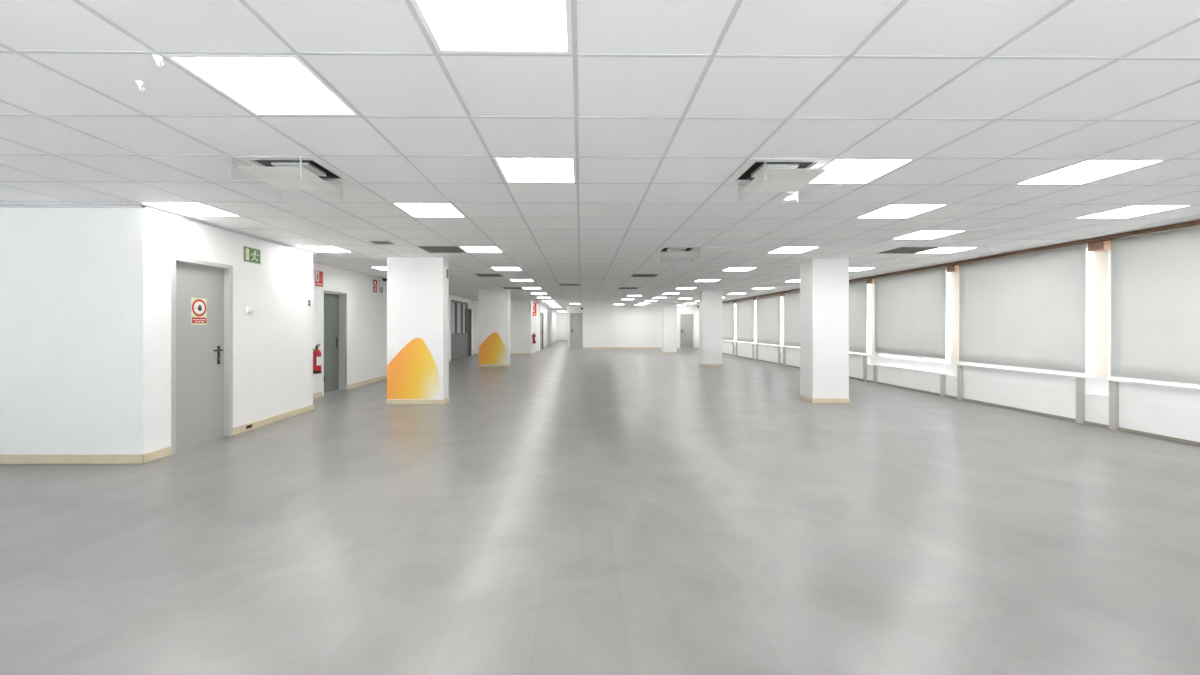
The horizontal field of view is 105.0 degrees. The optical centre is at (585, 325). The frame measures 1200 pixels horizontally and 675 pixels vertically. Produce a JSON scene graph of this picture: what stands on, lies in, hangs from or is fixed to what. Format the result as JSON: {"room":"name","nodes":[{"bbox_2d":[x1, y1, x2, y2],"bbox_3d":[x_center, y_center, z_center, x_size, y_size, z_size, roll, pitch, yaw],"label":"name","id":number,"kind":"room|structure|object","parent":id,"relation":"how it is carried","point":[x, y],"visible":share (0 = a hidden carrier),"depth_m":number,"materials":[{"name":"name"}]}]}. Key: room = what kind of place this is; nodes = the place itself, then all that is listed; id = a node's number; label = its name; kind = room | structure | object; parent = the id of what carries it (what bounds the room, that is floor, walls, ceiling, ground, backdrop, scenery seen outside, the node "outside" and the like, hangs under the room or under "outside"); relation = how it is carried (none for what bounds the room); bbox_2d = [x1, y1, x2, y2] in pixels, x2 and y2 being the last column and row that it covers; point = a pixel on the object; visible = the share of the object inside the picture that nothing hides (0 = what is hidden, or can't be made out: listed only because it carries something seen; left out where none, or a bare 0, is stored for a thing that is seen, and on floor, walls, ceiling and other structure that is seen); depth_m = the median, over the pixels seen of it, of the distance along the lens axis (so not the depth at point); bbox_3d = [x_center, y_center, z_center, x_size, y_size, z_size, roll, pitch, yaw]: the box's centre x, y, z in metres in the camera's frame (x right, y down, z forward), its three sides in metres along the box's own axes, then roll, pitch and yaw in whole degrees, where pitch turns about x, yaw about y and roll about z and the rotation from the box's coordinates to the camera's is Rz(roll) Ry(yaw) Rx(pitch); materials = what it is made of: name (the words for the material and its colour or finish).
{"room":"open-plan office","nodes":[
{"label":"open-plan office","id":0,"kind":"room"},
{"bbox_2d":[0,205,157,454],"bbox_3d":[-5.586,-0.068,4.564,2.520,2.821,0.160,0,0,-1],"label":"wall","id":1,"kind":"structure","parent":0,"point":[79,286],"depth_m":4.49,"materials":[{"name":"white paint"}]},
{"bbox_2d":[158,212,312,449],"bbox_3d":[-4.680,-0.068,5.998,0.680,2.821,2.690,0,0,-1],"label":"wall","id":2,"kind":"structure","parent":0,"point":[273,345],"depth_m":6.03,"materials":[{"name":"white paint"}]},
{"bbox_2d":[0,404,313,463],"bbox_3d":[-5.491,1.297,5.910,2.336,0.092,2.882,0,0,-1],"label":"baseboard","id":3,"kind":"structure","parent":2,"relation":"attached to","point":[154,455],"depth_m":4.48,"materials":[{"name":"beige wood"}]},
{"bbox_2d":[0,205,316,253],"bbox_3d":[-5.490,-1.163,5.935,2.340,0.018,2.940,0,0,-1],"label":"trim","id":4,"kind":"structure","parent":2,"relation":"attached to","point":[1,206],"depth_m":4.48,"materials":[{"name":"paint"}]},
{"bbox_2d":[171,255,232,453],"bbox_3d":[-4.386,0.300,5.222,0.132,2.085,0.839,0,0,-1],"label":"door","id":5,"kind":"structure","parent":2,"relation":"in","point":[201,355],"depth_m":5.23,"materials":[{"name":"grey paint"}]},
{"bbox_2d":[191,298,206,324],"bbox_3d":[-4.390,-0.165,5.226,0.005,0.305,0.210,0,0,-1],"label":"prohibition sign","id":6,"kind":"object","parent":5,"relation":"attached to","point":[198,305],"visible":1,"depth_m":5.22,"materials":[{"name":"multicoloured plastic"}]},
{"bbox_2d":[246,307,253,313],"bbox_3d":[-4.324,-0.200,5.927,0.031,0.085,0.110,0,0,-1],"label":"thermostat","id":7,"kind":"object","parent":2,"relation":"attached to","point":[249,310],"visible":1,"depth_m":5.91,"materials":[{"name":"white plastic"}]},
{"bbox_2d":[244,246,260,263],"bbox_3d":[-4.337,-0.919,5.987,0.007,0.195,0.300,0,0,-1],"label":"exit sign","id":8,"kind":"object","parent":2,"relation":"attached to","point":[252,255],"visible":1,"depth_m":5.98,"materials":[{"name":"green plastic"}]},
{"bbox_2d":[307,299,310,306],"bbox_3d":[-4.346,-0.360,7.227,0.014,0.130,0.090,0,0,-1],"label":"light switch","id":9,"kind":"object","parent":2,"relation":"attached to","point":[308,300],"visible":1,"depth_m":7.22,"materials":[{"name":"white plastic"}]},
{"bbox_2d":[313,262,472,393],"bbox_3d":[-5.253,-0.068,14.248,0.300,2.821,14.000,0,0,-1],"label":"wall","id":10,"kind":"structure","parent":0,"point":[367,310],"depth_m":10.30,"materials":[{"name":"white paint"}]},
{"bbox_2d":[313,344,321,373],"bbox_3d":[-4.948,0.602,8.479,0.178,0.542,0.151,0,0,38],"label":"fire extinguisher","id":11,"kind":"object","parent":10,"relation":"attached to","point":[317,358],"visible":0.92,"depth_m":8.42,"materials":[{"name":"red metal"}]},
{"bbox_2d":[315,270,322,286],"bbox_3d":[-5.045,-0.897,8.710,0.006,0.290,0.250,0,0,-1],"label":"fire sign","id":12,"kind":"object","parent":10,"relation":"attached to","point":[318,274],"visible":1,"depth_m":8.70,"materials":[{"name":"red plastic"}]},
{"bbox_2d":[322,288,347,395],"bbox_3d":[-5.147,0.308,9.284,0.212,2.070,0.950,0,0,-1],"label":"door","id":13,"kind":"structure","parent":10,"relation":"in","point":[334,355],"depth_m":9.53,"materials":[{"name":"grey metal"}]},
{"bbox_2d":[373,279,376,292],"bbox_3d":[-5.068,-0.962,11.070,0.006,0.330,0.240,0,0,-1],"label":"sign","id":14,"kind":"object","parent":10,"relation":"attached to","point":[374,280],"visible":1,"depth_m":11.06,"materials":[{"name":"red plastic"}]},
{"bbox_2d":[378,285,382,293],"bbox_3d":[-5.072,-0.897,11.370,0.005,0.200,0.260,0,0,-1],"label":"exit sign","id":15,"kind":"object","parent":10,"relation":"attached to","point":[380,288],"visible":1,"depth_m":11.37,"materials":[{"name":"green plastic"}]},
{"bbox_2d":[313,359,450,398],"bbox_3d":[-5.077,1.297,12.455,0.016,0.092,10.090,0,0,-1],"label":"baseboard","id":16,"kind":"structure","parent":10,"relation":"attached to","point":[319,394],"depth_m":10.37,"materials":[{"name":"beige wood"}]},
{"bbox_2d":[451,300,467,360],"bbox_3d":[-5.209,0.163,18.899,0.080,2.360,2.700,0,0,-1],"label":"window","id":17,"kind":"structure","parent":10,"relation":"in","point":[459,341],"depth_m":19.01,"materials":[{"name":"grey glass"}]},
{"bbox_2d":[465,303,471,356],"bbox_3d":[-5.240,0.163,20.524,0.170,2.360,0.550,0,0,-1],"label":"door","id":18,"kind":"structure","parent":10,"relation":"in","point":[469,304],"depth_m":20.74,"materials":[{"name":"grey metal"}]},
{"bbox_2d":[451,302,464,332],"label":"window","id":19,"kind":"structure","parent":0,"point":[452,303],"depth_m":21.24,"materials":[{"name":"grey glass"}]},
{"bbox_2d":[473,300,537,352],"bbox_3d":[-4.009,-0.068,22.911,2.960,2.821,3.500,0,0,-1],"label":"wall","id":20,"kind":"structure","parent":0,"point":[523,324],"depth_m":21.17,"materials":[{"name":"white paint"}]},
{"bbox_2d":[473,350,537,354],"bbox_3d":[-3.851,1.297,22.905,2.676,0.092,3.516,0,0,-1],"label":"baseboard","id":21,"kind":"structure","parent":20,"relation":"attached to","point":[536,350],"depth_m":21.16,"materials":[{"name":"beige wood"}]},
{"bbox_2d":[532,332,535,342],"bbox_3d":[-2.420,0.552,21.725,0.178,0.542,0.151,0,0,38],"label":"fire extinguisher","id":22,"kind":"object","parent":20,"relation":"attached to","point":[533,335],"visible":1,"depth_m":21.66,"materials":[{"name":"red metal"}]},
{"bbox_2d":[532,303,536,315],"bbox_3d":[-2.417,-0.787,21.724,0.200,0.600,0.006,0,0,-1],"label":"fire sign","id":23,"kind":"object","parent":20,"relation":"attached to","point":[534,305],"visible":1,"depth_m":21.72,"materials":[{"name":"red plastic"}]},
{"bbox_2d":[538,304,555,350],"bbox_3d":[-2.828,-0.068,32.823,0.600,2.821,16.300,0,0,-1],"label":"wall","id":24,"kind":"structure","parent":0,"point":[549,316],"depth_m":30.21,"materials":[{"name":"white paint"}]},
{"bbox_2d":[540,312,542,350],"bbox_3d":[-2.513,0.303,25.801,0.150,2.080,1.750,0,0,-1],"label":"door","id":25,"kind":"structure","parent":24,"relation":"in","point":[541,314],"depth_m":26.20,"materials":[{"name":"grey metal"}]},
{"bbox_2d":[556,313,566,339],"bbox_3d":[-1.934,-0.068,40.883,1.750,2.821,0.200,0,0,-1],"label":"wall","id":26,"kind":"structure","parent":0,"point":[561,318],"depth_m":40.78,"materials":[{"name":"white paint"}]},
{"bbox_2d":[567,306,569,347],"bbox_3d":[-1.093,-0.068,34.291,0.200,2.821,13.400,0,0,-1],"label":"wall","id":27,"kind":"structure","parent":0,"point":[568,307],"depth_m":27.59,"materials":[{"name":"white paint"}]},
{"bbox_2d":[0,341,1199,674],"bbox_3d":[0.115,1.403,18.502,14.600,0.120,45.600,0,0,-1],"label":"floor","id":28,"kind":"structure","parent":0,"point":[565,511],"depth_m":2.87,"materials":[{"name":"grey concrete"}]},
{"bbox_2d":[386,257,449,404],"bbox_3d":[-2.921,0.083,8.036,0.988,2.521,0.358,0,0,-1],"label":"pillar","id":29,"kind":"structure","parent":28,"relation":"on","point":[417,287],"depth_m":7.87,"materials":[{"name":"paint"}]},
{"bbox_2d":[445,267,448,279],"bbox_3d":[-2.435,-0.922,8.091,0.012,0.200,0.170,0,0,-1],"label":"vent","id":30,"kind":"object","parent":29,"relation":"attached to","point":[446,268],"visible":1,"depth_m":8.08,"materials":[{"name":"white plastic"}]},
{"bbox_2d":[478,290,510,366],"bbox_3d":[-2.992,0.083,15.171,0.988,2.521,0.428,0,0,-1],"label":"pillar","id":31,"kind":"structure","parent":28,"relation":"on","point":[494,305],"depth_m":14.97,"materials":[{"name":"paint"}]},
{"bbox_2d":[662,302,676,353],"bbox_3d":[4.133,0.083,22.677,0.688,2.521,0.498,0,0,-1],"label":"pillar","id":32,"kind":"structure","parent":28,"relation":"on","point":[669,309],"depth_m":22.44,"materials":[{"name":"paint"}]},
{"bbox_2d":[699,291,722,366],"bbox_3d":[4.205,0.083,15.478,0.688,2.521,0.498,0,0,-1],"label":"pillar","id":33,"kind":"structure","parent":28,"relation":"on","point":[710,302],"depth_m":15.24,"materials":[{"name":"paint"}]},
{"bbox_2d":[799,258,849,402],"bbox_3d":[4.265,0.083,8.238,0.663,2.521,0.498,0,0,-1],"label":"pillar","id":34,"kind":"structure","parent":28,"relation":"on","point":[824,282],"depth_m":8.01,"materials":[{"name":"paint"}]},
{"bbox_2d":[0,0,1199,312],"bbox_3d":[-0.211,-1.179,18.499,15.622,0.006,46.216,0,0,-1],"label":"ceiling","id":35,"kind":"structure","parent":0,"point":[658,104],"depth_m":2.72,"materials":[{"name":"tile"}]},
{"bbox_2d":[135,80,144,91],"bbox_3d":[-2.140,-1.149,2.207,0.038,0.047,0.034,0,0,35],"label":"ceiling hook","id":36,"kind":"object","parent":35,"relation":"attached to","point":[139,83],"visible":1,"depth_m":2.20,"materials":[{"name":"white plastic"}]},
{"bbox_2d":[152,54,163,66],"bbox_3d":[-1.860,-1.149,2.000,0.038,0.047,0.034,0,0,35],"label":"ceiling hook","id":37,"kind":"object","parent":35,"relation":"attached to","point":[158,58],"visible":1,"depth_m":2.00,"materials":[{"name":"white plastic"}]},
{"bbox_2d":[138,202,241,216],"bbox_3d":[-3.973,-1.202,4.660,0.578,0.053,0.578,0,0,-1],"label":"ceiling light","id":38,"kind":"object","parent":35,"relation":"attached to","point":[190,209],"visible":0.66,"depth_m":4.65,"materials":[{"name":"white plastic"}]},
{"bbox_2d":[162,54,358,115],"bbox_3d":[-1.549,-1.202,2.285,0.578,0.053,0.578,0,0,-1],"label":"ceiling light","id":39,"kind":"object","parent":35,"relation":"attached to","point":[263,85],"visible":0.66,"depth_m":2.23,"materials":[{"name":"white plastic"}]},
{"bbox_2d":[230,156,356,200],"bbox_3d":[-2.168,-1.153,3.478,0.593,0.270,0.578,0,0,-1],"label":"air conditioner","id":40,"kind":"object","parent":35,"relation":"attached to","point":[281,172],"visible":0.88,"depth_m":3.39,"materials":[{"name":"white plastic"}]},
{"bbox_2d":[296,246,349,251],"bbox_3d":[-3.997,-1.202,7.060,0.578,0.053,0.578,0,0,-1],"label":"ceiling light","id":41,"kind":"object","parent":35,"relation":"attached to","point":[311,248],"visible":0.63,"depth_m":6.99,"materials":[{"name":"white plastic"}]},
{"bbox_2d":[371,267,386,270],"bbox_3d":[-4.021,-1.202,9.460,0.578,0.053,0.578,0,0,-1],"label":"ceiling light","id":42,"kind":"object","parent":35,"relation":"attached to","point":[378,268],"visible":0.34,"depth_m":9.43,"materials":[{"name":"white plastic"}]},
{"bbox_2d":[373,267,386,269],"bbox_3d":[-4.021,-1.181,9.460,0.536,0.006,0.536,0,0,-1],"label":"diffuser","id":43,"kind":"object","parent":42,"relation":"attached to","point":[379,268],"depth_m":9.43,"materials":[{"name":"white plastic"}]},
{"bbox_2d":[369,241,393,243],"bbox_3d":[-2.865,-1.171,6.472,0.260,0.008,0.220,0,0,-1],"label":"ceiling vent","id":44,"kind":"object","parent":35,"relation":"in","point":[374,242],"visible":1,"depth_m":6.44,"materials":[{"name":"grey plastic"}]},
{"bbox_2d":[392,203,465,216],"bbox_3d":[-1.573,-1.202,4.684,0.578,0.053,0.578,0,0,-1],"label":"ceiling light","id":45,"kind":"object","parent":35,"relation":"attached to","point":[413,209],"visible":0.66,"depth_m":4.65,"materials":[{"name":"white plastic"}]},
{"bbox_2d":[417,246,465,252],"bbox_3d":[-2.197,-1.220,7.078,0.578,0.096,0.578,0,0,-1],"label":"ceiling vent","id":46,"kind":"object","parent":35,"relation":"in","point":[432,249],"visible":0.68,"depth_m":7.07,"materials":[{"name":"grey metal"}]},
{"bbox_2d":[458,246,503,252],"bbox_3d":[-1.597,-1.202,7.084,0.578,0.053,0.578,0,0,-1],"label":"ceiling light","id":47,"kind":"object","parent":35,"relation":"attached to","point":[469,249],"visible":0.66,"depth_m":7.08,"materials":[{"name":"white plastic"}]},
{"bbox_2d":[461,247,500,251],"bbox_3d":[-1.597,-1.181,7.084,0.536,0.006,0.536,0,0,-1],"label":"diffuser","id":48,"kind":"object","parent":47,"relation":"attached to","point":[468,249],"depth_m":7.08,"materials":[{"name":"white plastic"}]},
{"bbox_2d":[475,274,503,276],"bbox_3d":[-2.233,-1.220,10.678,0.578,0.096,0.578,0,0,-1],"label":"ceiling vent","id":49,"kind":"object","parent":35,"relation":"in","point":[479,275],"visible":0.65,"depth_m":10.74,"materials":[{"name":"grey metal"}]},
{"bbox_2d":[411,0,571,53],"bbox_3d":[-0.343,-1.202,1.697,0.578,0.053,0.578,0,0,-1],"label":"ceiling light","id":50,"kind":"object","parent":35,"relation":"attached to","point":[453,26],"visible":0.89,"depth_m":1.80,"materials":[{"name":"white plastic"}]},
{"bbox_2d":[491,267,522,270],"bbox_3d":[-1.621,-1.202,9.484,0.578,0.053,0.578,0,0,-1],"label":"ceiling light","id":51,"kind":"object","parent":35,"relation":"attached to","point":[494,268],"visible":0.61,"depth_m":9.50,"materials":[{"name":"white plastic"}]},
{"bbox_2d":[492,267,520,269],"bbox_3d":[-1.621,-1.181,9.484,0.536,0.006,0.536,0,0,-1],"label":"diffuser","id":52,"kind":"object","parent":51,"relation":"attached to","point":[495,268],"depth_m":9.43,"materials":[{"name":"white plastic"}]},
{"bbox_2d":[502,287,521,288],"bbox_3d":[-2.269,-1.220,14.278,0.578,0.096,0.578,0,0,-1],"label":"ceiling vent","id":53,"kind":"object","parent":35,"relation":"in","point":[502,287],"visible":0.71,"depth_m":14.00,"materials":[{"name":"grey metal"}]},
{"bbox_2d":[509,279,533,281],"bbox_3d":[-1.645,-1.202,11.884,0.578,0.053,0.578,0,0,-1],"label":"ceiling light","id":54,"kind":"object","parent":35,"relation":"attached to","point":[512,280],"visible":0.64,"depth_m":11.91,"materials":[{"name":"white plastic"}]},
{"bbox_2d":[510,279,531,280],"bbox_3d":[-1.645,-1.181,11.884,0.536,0.006,0.536,0,0,-1],"label":"diffuser","id":55,"kind":"object","parent":54,"relation":"attached to","point":[510,279],"depth_m":11.65,"materials":[{"name":"white plastic"}]},
{"bbox_2d":[522,287,541,288],"bbox_3d":[-1.669,-1.202,14.284,0.578,0.053,0.578,0,0,-1],"label":"ceiling light","id":56,"kind":"object","parent":35,"relation":"attached to","point":[522,287],"visible":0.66,"depth_m":14.41,"materials":[{"name":"white plastic"}]},
{"bbox_2d":[493,157,575,182],"bbox_3d":[-0.361,-1.202,3.497,0.578,0.053,0.578,0,0,-1],"label":"ceiling light","id":57,"kind":"object","parent":35,"relation":"attached to","point":[512,169],"visible":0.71,"depth_m":3.46,"materials":[{"name":"white plastic"}]},
{"bbox_2d":[559,284,579,285],"bbox_3d":[-0.457,-1.220,13.096,0.578,0.096,0.578,0,0,-1],"label":"ceiling vent","id":58,"kind":"object","parent":35,"relation":"in","point":[559,284],"visible":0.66,"depth_m":13.05,"materials":[{"name":"grey metal"}]},
{"bbox_2d":[619,287,638,288],"bbox_3d":[1.331,-1.220,14.314,0.578,0.096,0.578,0,0,-1],"label":"ceiling vent","id":59,"kind":"object","parent":35,"relation":"in","point":[620,287],"visible":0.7,"depth_m":14.03,"materials":[{"name":"grey metal"}]},
{"bbox_2d":[631,274,657,276],"bbox_3d":[1.367,-1.220,10.714,0.578,0.096,0.578,0,0,-1],"label":"ceiling vent","id":60,"kind":"object","parent":35,"relation":"in","point":[633,275],"visible":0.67,"depth_m":10.74,"materials":[{"name":"grey metal"}]},
{"bbox_2d":[655,247,700,262],"bbox_3d":[1.410,-1.153,7.114,0.593,0.270,0.578,0,0,-1],"label":"air conditioner","id":61,"kind":"object","parent":35,"relation":"attached to","point":[671,252],"visible":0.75,"depth_m":7.06,"materials":[{"name":"white plastic"}]},
{"bbox_2d":[676,287,697,288],"bbox_3d":[3.131,-1.202,14.332,0.578,0.053,0.578,0,0,-1],"label":"ceiling light","id":62,"kind":"object","parent":35,"relation":"attached to","point":[679,287],"visible":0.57,"depth_m":14.23,"materials":[{"name":"white plastic"}]},
{"bbox_2d":[694,280,718,281],"bbox_3d":[3.155,-1.202,11.932,0.578,0.053,0.578,0,0,-1],"label":"ceiling light","id":63,"kind":"object","parent":35,"relation":"attached to","point":[697,280],"visible":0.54,"depth_m":12.03,"materials":[{"name":"white plastic"}]},
{"bbox_2d":[722,267,757,270],"bbox_3d":[3.179,-1.202,9.532,0.578,0.053,0.578,0,0,-1],"label":"ceiling light","id":64,"kind":"object","parent":35,"relation":"attached to","point":[730,268],"visible":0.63,"depth_m":9.43,"materials":[{"name":"white plastic"}]},
{"bbox_2d":[723,268,753,270],"bbox_3d":[3.179,-1.181,9.532,0.536,0.006,0.536,0,0,-1],"label":"diffuser","id":65,"kind":"object","parent":64,"relation":"attached to","point":[728,269],"depth_m":9.59,"materials":[{"name":"white plastic"}]},
{"bbox_2d":[725,158,833,201],"bbox_3d":[1.446,-1.153,3.515,0.593,0.270,0.578,0,0,-1],"label":"air conditioner","id":66,"kind":"object","parent":35,"relation":"attached to","point":[760,174],"visible":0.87,"depth_m":3.43,"materials":[{"name":"white plastic"}]},
{"bbox_2d":[768,247,818,252],"bbox_3d":[3.203,-1.202,7.132,0.578,0.053,0.578,0,0,-1],"label":"ceiling light","id":67,"kind":"object","parent":35,"relation":"attached to","point":[781,249],"visible":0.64,"depth_m":7.08,"materials":[{"name":"white plastic"}]},
{"bbox_2d":[849,268,872,270],"bbox_3d":[5.579,-1.202,9.556,0.578,0.053,0.578,0,0,-1],"label":"ceiling light","id":68,"kind":"object","parent":35,"relation":"attached to","point":[850,269],"visible":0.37,"depth_m":9.59,"materials":[{"name":"white plastic"}]},
{"bbox_2d":[809,158,915,183],"bbox_3d":[2.039,-1.202,3.521,0.578,0.053,0.578,0,0,-1],"label":"ceiling light","id":69,"kind":"object","parent":35,"relation":"attached to","point":[846,170],"visible":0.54,"depth_m":3.46,"materials":[{"name":"white plastic"}]},
{"bbox_2d":[857,204,948,217],"bbox_3d":[3.227,-1.202,4.732,0.578,0.053,0.578,0,0,-1],"label":"ceiling light","id":70,"kind":"object","parent":35,"relation":"attached to","point":[892,210],"visible":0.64,"depth_m":4.69,"materials":[{"name":"white plastic"}]},
{"bbox_2d":[877,247,939,253],"bbox_3d":[5.003,-1.220,7.150,0.578,0.096,0.578,0,0,-1],"label":"ceiling vent","id":71,"kind":"object","parent":35,"relation":"in","point":[903,250],"visible":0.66,"depth_m":7.18,"materials":[{"name":"grey plastic"}]},
{"bbox_2d":[893,230,967,238],"bbox_3d":[4.415,-1.202,5.944,0.578,0.053,0.578,0,0,-1],"label":"ceiling light","id":72,"kind":"object","parent":35,"relation":"attached to","point":[923,234],"visible":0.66,"depth_m":5.92,"materials":[{"name":"white plastic"}]},
{"bbox_2d":[918,247,978,252],"bbox_3d":[5.603,-1.202,7.156,0.578,0.053,0.578,0,0,-1],"label":"ceiling light","id":73,"kind":"object","parent":35,"relation":"attached to","point":[942,249],"visible":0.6,"depth_m":7.08,"materials":[{"name":"white plastic"}]},
{"bbox_2d":[1013,159,1166,184],"bbox_3d":[3.839,-1.202,3.539,0.578,0.053,0.578,0,0,-1],"label":"ceiling light","id":74,"kind":"object","parent":35,"relation":"attached to","point":[1090,170],"visible":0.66,"depth_m":3.51,"materials":[{"name":"white plastic"}]},
{"bbox_2d":[1073,205,1192,218],"bbox_3d":[5.627,-1.202,4.756,0.578,0.053,0.578,0,0,-1],"label":"ceiling light","id":75,"kind":"object","parent":35,"relation":"attached to","point":[1135,210],"visible":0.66,"depth_m":4.73,"materials":[{"name":"white plastic"}]},
{"bbox_2d":[570,306,698,348],"bbox_3d":[3.102,-0.068,27.332,8.050,2.821,0.600,0,0,-1],"label":"wall","id":76,"kind":"structure","parent":0,"point":[603,326],"depth_m":27.03,"materials":[{"name":"white paint"}]},
{"bbox_2d":[570,313,582,348],"bbox_3d":[-0.549,0.293,27.065,0.734,2.100,0.161,0,0,-1],"label":"door","id":77,"kind":"structure","parent":76,"relation":"in","point":[576,319],"depth_m":27.05,"materials":[{"name":"grey paint"}]},
{"bbox_2d":[583,347,697,348],"bbox_3d":[3.230,1.297,27.026,6.800,0.092,0.016,0,0,-1],"label":"baseboard","id":78,"kind":"structure","parent":76,"relation":"attached to","point":[583,347],"depth_m":27.01,"materials":[{"name":"beige wood"}]},
{"bbox_2d":[680,314,693,348],"bbox_3d":[5.949,0.313,27.100,0.796,2.060,0.161,0,0,-1],"label":"door","id":79,"kind":"structure","parent":76,"relation":"in","point":[686,320],"depth_m":27.09,"materials":[{"name":"grey paint"}]},
{"bbox_2d":[698,227,1199,441],"bbox_3d":[7.000,-0.068,11.571,0.410,2.821,31.000,0,0,-1],"label":"wall","id":80,"kind":"structure","parent":0,"point":[1166,411],"depth_m":6.86,"materials":[{"name":"white paint"}]},
{"bbox_2d":[722,304,736,355],"bbox_3d":[6.845,0.143,21.785,0.415,2.400,2.170,0,0,-1],"label":"window","id":81,"kind":"structure","parent":80,"relation":"in","point":[734,304],"depth_m":21.75,"materials":[{"name":"white plastic"}]},
{"bbox_2d":[722,301,733,340],"bbox_3d":[6.701,-0.224,21.908,0.100,1.798,2.360,0,0,-1],"label":"roller blind","id":82,"kind":"object","parent":81,"relation":"attached to","point":[728,307],"visible":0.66,"depth_m":21.55,"materials":[{"name":"white fabric"}]},
{"bbox_2d":[736,301,756,359],"bbox_3d":[6.869,0.143,19.385,0.415,2.400,2.170,0,0,-1],"label":"window","id":83,"kind":"structure","parent":80,"relation":"in","point":[754,301],"depth_m":18.41,"materials":[{"name":"white plastic"}]},
{"bbox_2d":[734,298,753,342],"bbox_3d":[6.725,-0.224,19.508,0.100,1.798,2.360,0,0,-1],"label":"roller blind","id":84,"kind":"object","parent":83,"relation":"attached to","point":[744,308],"visible":0.99,"depth_m":19.32,"materials":[{"name":"white fabric"}]},
{"bbox_2d":[756,297,782,364],"bbox_3d":[6.893,0.143,16.985,0.415,2.400,2.170,0,0,-1],"label":"window","id":85,"kind":"structure","parent":80,"relation":"in","point":[780,345],"depth_m":16.46,"materials":[{"name":"white plastic"}]},
{"bbox_2d":[754,294,779,344],"bbox_3d":[6.749,-0.224,17.108,0.100,1.798,2.360,0,0,-1],"label":"roller blind","id":86,"kind":"object","parent":85,"relation":"attached to","point":[768,307],"visible":0.97,"depth_m":16.93,"materials":[{"name":"white fabric"}]},
{"bbox_2d":[783,297,783,345],"bbox_3d":[6.836,-0.217,15.814,0.012,1.801,0.170,0,0,-1],"label":"trim","id":87,"kind":"structure","parent":80,"relation":"attached to","point":[783,297],"depth_m":15.87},
{"bbox_2d":[780,291,799,346],"bbox_3d":[6.774,-0.224,14.688,0.100,1.798,2.360,0,0,-1],"label":"roller blind","id":88,"kind":"object","parent":80,"relation":"attached to","point":[791,299],"visible":0.57,"depth_m":15.04,"materials":[{"name":"white fabric"}]},
{"bbox_2d":[783,346,799,365],"bbox_3d":[6.917,0.143,14.565,0.415,2.400,2.170,0,0,-1],"label":"window","id":89,"kind":"structure","parent":80,"relation":"in","point":[784,347],"depth_m":15.54,"materials":[{"name":"white plastic"}]},
{"bbox_2d":[849,284,871,381],"bbox_3d":[6.941,0.143,12.155,0.415,2.400,2.170,0,0,-1],"label":"window","id":90,"kind":"structure","parent":80,"relation":"in","point":[868,353],"depth_m":11.14,"materials":[{"name":"white plastic"}]},
{"bbox_2d":[849,280,866,353],"bbox_3d":[6.798,-0.224,12.279,0.100,1.798,2.360,0,0,-1],"label":"roller blind","id":91,"kind":"object","parent":90,"relation":"attached to","point":[857,289],"visible":0.27,"depth_m":11.44,"materials":[{"name":"white fabric"}]},
{"bbox_2d":[871,284,875,354],"bbox_3d":[6.884,-0.217,10.994,0.012,1.801,0.150,0,0,-1],"label":"trim","id":92,"kind":"structure","parent":80,"relation":"attached to","point":[872,285],"depth_m":10.99,"materials":[{"name":"white paint"}]},
{"bbox_2d":[873,272,951,396],"bbox_3d":[6.970,0.143,9.755,0.405,2.400,2.170,0,0,-1],"label":"window","id":93,"kind":"structure","parent":80,"relation":"in","point":[942,375],"depth_m":9.38,"materials":[{"name":"white plastic"}]},
{"bbox_2d":[867,267,946,359],"bbox_3d":[6.822,-0.239,9.879,0.100,1.768,2.360,0,0,-1],"label":"roller blind","id":94,"kind":"object","parent":93,"relation":"attached to","point":[910,308],"visible":0.98,"depth_m":9.60,"materials":[{"name":"white fabric"}]},
{"bbox_2d":[697,220,1199,306],"bbox_3d":[6.757,-1.149,11.568,0.095,0.046,31.000,0,0,-1],"label":"trim","id":95,"kind":"structure","parent":80,"relation":"attached to","point":[1196,222],"depth_m":6.80,"materials":[{"name":"brown wood"}]},
{"bbox_2d":[698,348,1199,445],"bbox_3d":[6.789,1.321,11.569,0.016,0.045,31.000,0,0,-1],"label":"baseboard","id":96,"kind":"structure","parent":80,"relation":"attached to","point":[1174,439],"depth_m":6.89,"materials":[{"name":"white paint"}]},
{"bbox_2d":[952,271,958,362],"bbox_3d":[6.909,-0.217,8.589,0.012,1.801,0.160,0,0,-1],"label":"trim","id":97,"kind":"structure","parent":80,"relation":"attached to","point":[955,275],"depth_m":8.58,"materials":[{"name":"white paint"}]},
{"bbox_2d":[955,252,1094,423],"bbox_3d":[6.989,0.143,7.345,0.415,2.400,2.170,0,0,-1],"label":"window","id":98,"kind":"structure","parent":80,"relation":"in","point":[1080,378],"depth_m":6.62,"materials":[{"name":"white plastic"}]},
{"bbox_2d":[947,244,1087,374],"bbox_3d":[6.846,-0.229,7.469,0.100,1.788,2.360,0,0,-1],"label":"roller blind","id":99,"kind":"object","parent":98,"relation":"attached to","point":[1024,311],"visible":0.99,"depth_m":7.12,"materials":[{"name":"white fabric"}]},
{"bbox_2d":[1095,250,1108,377],"bbox_3d":[6.933,-0.217,6.180,0.012,1.801,0.160,0,0,-1],"label":"window","id":100,"kind":"structure","parent":80,"relation":"attached to","point":[1101,257],"depth_m":6.17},
{"bbox_2d":[1088,225,1199,386],"bbox_3d":[6.870,-0.224,5.059,0.100,1.798,2.360,0,0,-1],"label":"roller blind","id":101,"kind":"object","parent":80,"relation":"attached to","point":[1155,277],"visible":1,"depth_m":5.52,"materials":[{"name":"white fabric"}]},
{"bbox_2d":[1105,379,1199,430],"bbox_3d":[7.013,0.143,4.935,0.415,2.400,2.170,0,0,-1],"label":"window","id":102,"kind":"structure","parent":80,"relation":"in","point":[1113,383],"depth_m":5.91,"materials":[{"name":"white plastic"}]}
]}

